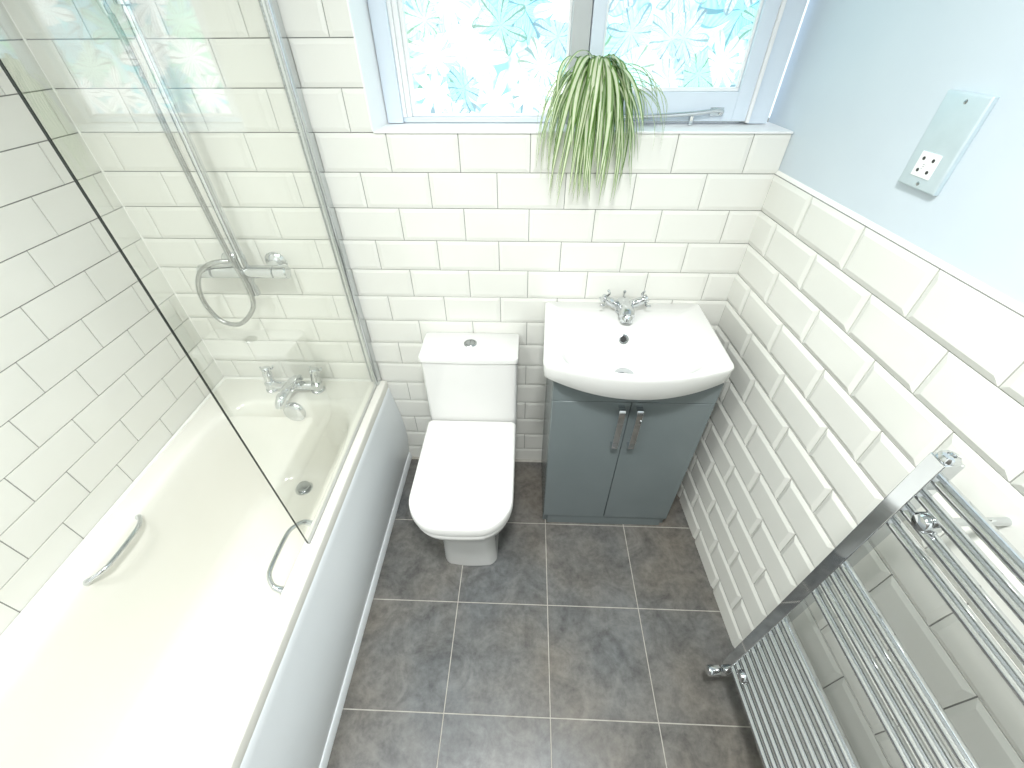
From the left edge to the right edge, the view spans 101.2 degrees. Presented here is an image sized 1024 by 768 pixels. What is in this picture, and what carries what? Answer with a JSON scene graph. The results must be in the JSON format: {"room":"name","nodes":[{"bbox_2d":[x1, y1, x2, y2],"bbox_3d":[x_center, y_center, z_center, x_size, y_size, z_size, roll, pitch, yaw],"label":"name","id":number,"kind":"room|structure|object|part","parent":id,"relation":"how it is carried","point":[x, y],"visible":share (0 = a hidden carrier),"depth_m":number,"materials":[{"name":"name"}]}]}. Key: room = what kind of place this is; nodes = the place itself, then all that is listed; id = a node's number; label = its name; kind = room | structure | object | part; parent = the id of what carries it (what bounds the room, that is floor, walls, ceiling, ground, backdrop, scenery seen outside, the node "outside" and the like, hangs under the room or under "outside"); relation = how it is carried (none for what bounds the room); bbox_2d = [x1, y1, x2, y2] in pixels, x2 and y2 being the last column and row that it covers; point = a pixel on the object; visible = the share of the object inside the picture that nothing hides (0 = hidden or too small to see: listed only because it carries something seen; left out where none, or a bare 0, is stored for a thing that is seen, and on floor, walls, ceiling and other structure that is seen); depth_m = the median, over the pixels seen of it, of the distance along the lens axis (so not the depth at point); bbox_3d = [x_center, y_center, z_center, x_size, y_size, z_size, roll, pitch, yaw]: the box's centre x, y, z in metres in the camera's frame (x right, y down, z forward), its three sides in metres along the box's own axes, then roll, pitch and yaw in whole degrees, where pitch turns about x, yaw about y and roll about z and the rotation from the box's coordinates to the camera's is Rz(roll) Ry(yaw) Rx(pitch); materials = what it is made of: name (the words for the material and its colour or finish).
{"room":"bathroom","nodes":[
{"label":"bathroom","id":0,"kind":"room"},
{"bbox_2d":[0,0,223,635],"bbox_3d":[-1.319,-0.071,0.613,0.126,2.600,1.834,1,41,2],"label":"wall","id":1,"kind":"structure","parent":0,"point":[95,383],"depth_m":1.16,"materials":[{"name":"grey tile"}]},
{"bbox_2d":[2,0,790,459],"bbox_3d":[-0.235,-0.697,1.325,2.175,2.600,0.251,1,41,2],"label":"wall","id":2,"kind":"structure","parent":0,"point":[441,232],"depth_m":1.28,"materials":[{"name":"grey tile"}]},
{"bbox_2d":[95,0,290,326],"bbox_3d":[-0.918,-0.562,1.009,0.340,1.206,0.461,1,41,2],"label":"shower","id":3,"kind":"object","parent":2,"relation":"attached to","point":[235,264],"visible":1,"depth_m":1.20,"materials":[{"name":"silver metal"}]},
{"bbox_3d":[-0.891,-0.663,0.956,0.033,0.985,0.316,1,41,2],"label":"riser rail","id":4,"kind":"part","parent":3,"relation":"part of","materials":[{"name":"silver metal"}]},
{"bbox_3d":[-1.015,-0.376,1.400,0.045,0.045,0.045,1,41,2],"label":"control knob","id":5,"kind":"part","parent":3,"relation":"part of","materials":[{"name":"silver metal"}]},
{"bbox_3d":[-0.762,-0.371,1.392,0.045,0.045,0.045,1,41,2],"label":"control knob","id":6,"kind":"part","parent":3,"relation":"part of","materials":[{"name":"silver metal"}]},
{"bbox_2d":[346,0,387,130],"bbox_3d":[-0.378,-1.036,0.977,0.018,0.751,0.163,1,41,2],"label":"trim","id":7,"kind":"structure","parent":2,"relation":"attached to","point":[358,10],"depth_m":1.10,"materials":[{"name":"white paint"}]},
{"bbox_2d":[373,122,793,133],"bbox_3d":[0.188,-0.730,1.197,1.140,0.006,0.140,1,41,2],"label":"windowsill","id":8,"kind":"structure","parent":2,"relation":"attached to","point":[670,127],"depth_m":1.17,"materials":[{"name":"white paint"}]},
{"bbox_2d":[536,39,666,205],"bbox_3d":[0.233,-0.694,1.139,0.332,0.371,0.174,1,41,2],"label":"spider plant","id":9,"kind":"object","parent":8,"relation":"on","point":[593,95],"visible":1,"depth_m":1.07,"materials":[{"name":"green plant"}]},
{"bbox_2d":[367,0,807,125],"bbox_3d":[0.179,-1.048,0.986,1.092,0.750,0.092,1,41,2],"label":"window","id":10,"kind":"structure","parent":2,"relation":"in","point":[440,61],"depth_m":1.13,"materials":[{"name":"paint"}]},
{"bbox_3d":[-0.068,-1.062,1.019,0.429,0.689,0.006,1,41,2],"label":"pane","id":11,"kind":"part","parent":10,"relation":"part of","materials":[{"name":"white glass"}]},
{"bbox_3d":[0.428,-1.034,0.985,0.370,0.554,0.006,1,41,2],"label":"pane","id":12,"kind":"part","parent":10,"relation":"part of","materials":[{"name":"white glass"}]},
{"bbox_2d":[327,457,764,767],"bbox_3d":[-0.190,0.988,1.442,2.325,0.100,1.980,1,41,2],"label":"floor","id":13,"kind":"structure","parent":0,"point":[582,645],"depth_m":1.43,"materials":[{"name":"tile"}]},
{"bbox_2d":[0,376,411,767],"bbox_3d":[-0.888,0.720,1.295,0.726,0.505,1.698,1,41,2],"label":"bathtub","id":14,"kind":"object","parent":13,"relation":"on","point":[195,625],"visible":0.97,"depth_m":1.29,"materials":[{"name":"plastic"}]},
{"bbox_3d":[-1.146,0.478,1.224,0.067,0.043,0.226,1,41,2],"label":"grab handle","id":15,"kind":"part","parent":14,"relation":"part of","materials":[{"name":"silver metal"}]},
{"bbox_2d":[0,0,380,543],"bbox_3d":[-0.586,-0.366,0.976,0.041,1.560,0.732,1,41,2],"label":"screen","id":16,"kind":"object","parent":14,"relation":"on","point":[270,10],"visible":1,"depth_m":1.15,"materials":[{"name":"clear glass"}]},
{"bbox_3d":[-0.639,0.488,1.208,0.067,0.043,0.226,1,41,2],"label":"grab handle","id":17,"kind":"part","parent":14,"relation":"part of","materials":[{"name":"silver metal"}]},
{"bbox_2d":[259,365,324,408],"bbox_3d":[-0.887,0.014,1.649,0.254,0.107,0.176,1,41,2],"label":"tap","id":18,"kind":"object","parent":14,"relation":"on","point":[294,383],"visible":1,"depth_m":1.67,"materials":[{"name":"silver metal"}]},
{"bbox_3d":[-0.880,0.033,1.648,0.049,0.067,0.150,5,41,6],"label":"spout","id":19,"kind":"part","parent":18,"relation":"part of","materials":[{"name":"silver metal"}]},
{"bbox_3d":[-0.854,-0.005,1.655,0.019,0.035,0.099,5,41,6],"label":"diverter lever","id":20,"kind":"part","parent":18,"relation":"part of","materials":[{"name":"silver metal"}]},
{"bbox_3d":[-0.550,0.729,1.286,0.049,0.418,1.698,1,41,2],"label":"panel","id":21,"kind":"part","parent":14,"relation":"part of","materials":[{"name":"plastic"}]},
{"bbox_3d":[-0.549,0.902,1.436,0.044,0.040,1.697,1,41,2],"label":"trim","id":22,"kind":"part","parent":14,"relation":"part of","materials":[{"name":"plastic"}]},
{"bbox_2d":[409,332,518,565],"bbox_3d":[-0.161,0.294,1.593,0.358,0.748,0.632,1,41,2],"label":"toilet","id":23,"kind":"object","parent":13,"relation":"on","point":[461,496],"visible":1,"depth_m":1.52,"materials":[{"name":"ceramic"}]},
{"bbox_3d":[-0.167,0.316,1.510,0.352,0.045,0.476,1,41,2],"label":"lid","id":24,"kind":"part","parent":23,"relation":"part of","materials":[{"name":"plastic"}]},
{"bbox_3d":[-0.152,-0.131,1.534,0.354,0.022,0.163,1,41,2],"label":"cistern lid","id":25,"kind":"part","parent":23,"relation":"part of","materials":[{"name":"white ceramic"}]},
{"bbox_2d":[541,373,723,524],"bbox_3d":[0.391,0.197,1.653,0.513,0.811,0.370,1,41,2],"label":"vanity cabinet","id":26,"kind":"object","parent":13,"relation":"on","point":[605,460],"visible":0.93,"depth_m":1.50,"materials":[{"name":"grey paint"}]},
{"bbox_3d":[0.256,0.300,1.557,0.250,0.660,0.018,1,41,2],"label":"cabinet door","id":27,"kind":"part","parent":26,"relation":"part of","materials":[{"name":"grey paint"}]},
{"bbox_3d":[0.348,0.146,1.386,0.020,0.183,0.033,1,41,2],"label":"handle","id":28,"kind":"part","parent":26,"relation":"part of","materials":[{"name":"silver metal"}]},
{"bbox_3d":[0.405,0.147,1.384,0.020,0.183,0.033,1,41,2],"label":"handle","id":29,"kind":"part","parent":26,"relation":"part of","materials":[{"name":"silver metal"}]},
{"bbox_3d":[0.384,0.020,1.307,0.511,0.084,0.018,1,41,2],"label":"rail","id":30,"kind":"part","parent":26,"relation":"part of","materials":[{"name":"grey paint"}]},
{"bbox_2d":[543,302,733,399],"bbox_3d":[0.373,-0.109,1.360,0.553,0.110,0.420,1,41,2],"label":"basin","id":31,"kind":"object","parent":26,"relation":"in","point":[668,350],"visible":0.98,"depth_m":1.35,"materials":[{"name":"white ceramic"}]},
{"bbox_2d":[599,289,650,323],"bbox_3d":[0.377,-0.260,1.388,0.168,0.080,0.144,1,41,2],"label":"mixer tap","id":32,"kind":"object","parent":31,"relation":"on","point":[623,306],"visible":1,"depth_m":1.39,"materials":[{"name":"silver metal"}]},
{"bbox_3d":[0.512,0.305,1.549,0.259,0.660,0.018,1,41,2],"label":"cabinet door","id":33,"kind":"part","parent":26,"relation":"part of","materials":[{"name":"grey paint"}]},
{"bbox_2d":[677,0,1023,767],"bbox_3d":[0.818,-0.039,0.558,0.123,2.600,1.983,-1,41,0],"label":"wall","id":34,"kind":"structure","parent":0,"point":[871,324],"depth_m":0.87,"materials":[{"name":"white tile"}]},
{"bbox_2d":[706,450,1023,767],"bbox_3d":[0.681,0.659,0.763,0.174,1.037,0.545,-1,41,-1],"label":"towel radiator","id":35,"kind":"object","parent":34,"relation":"attached to","point":[793,723],"visible":1,"depth_m":0.72,"materials":[{"name":"silver metal"}]},
{"bbox_3d":[0.643,0.477,0.936,0.032,0.973,0.029,1,41,2],"label":"rail","id":36,"kind":"part","parent":35,"relation":"part of","materials":[{"name":"silver metal"}]},
{"bbox_2d":[898,89,999,195],"bbox_3d":[0.755,-0.421,0.738,0.013,0.148,0.090,-1,41,0],"label":"socket","id":37,"kind":"object","parent":34,"relation":"attached to","point":[960,115],"visible":1,"depth_m":0.73,"materials":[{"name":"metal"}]},
{"bbox_2d":[910,151,942,179],"bbox_3d":[0.750,-0.396,0.762,0.002,0.039,0.043,-1,41,0],"label":"socket","id":38,"kind":"object","parent":37,"relation":"attached to","point":[925,165],"depth_m":0.76,"materials":[{"name":"white plastic"}]}
]}

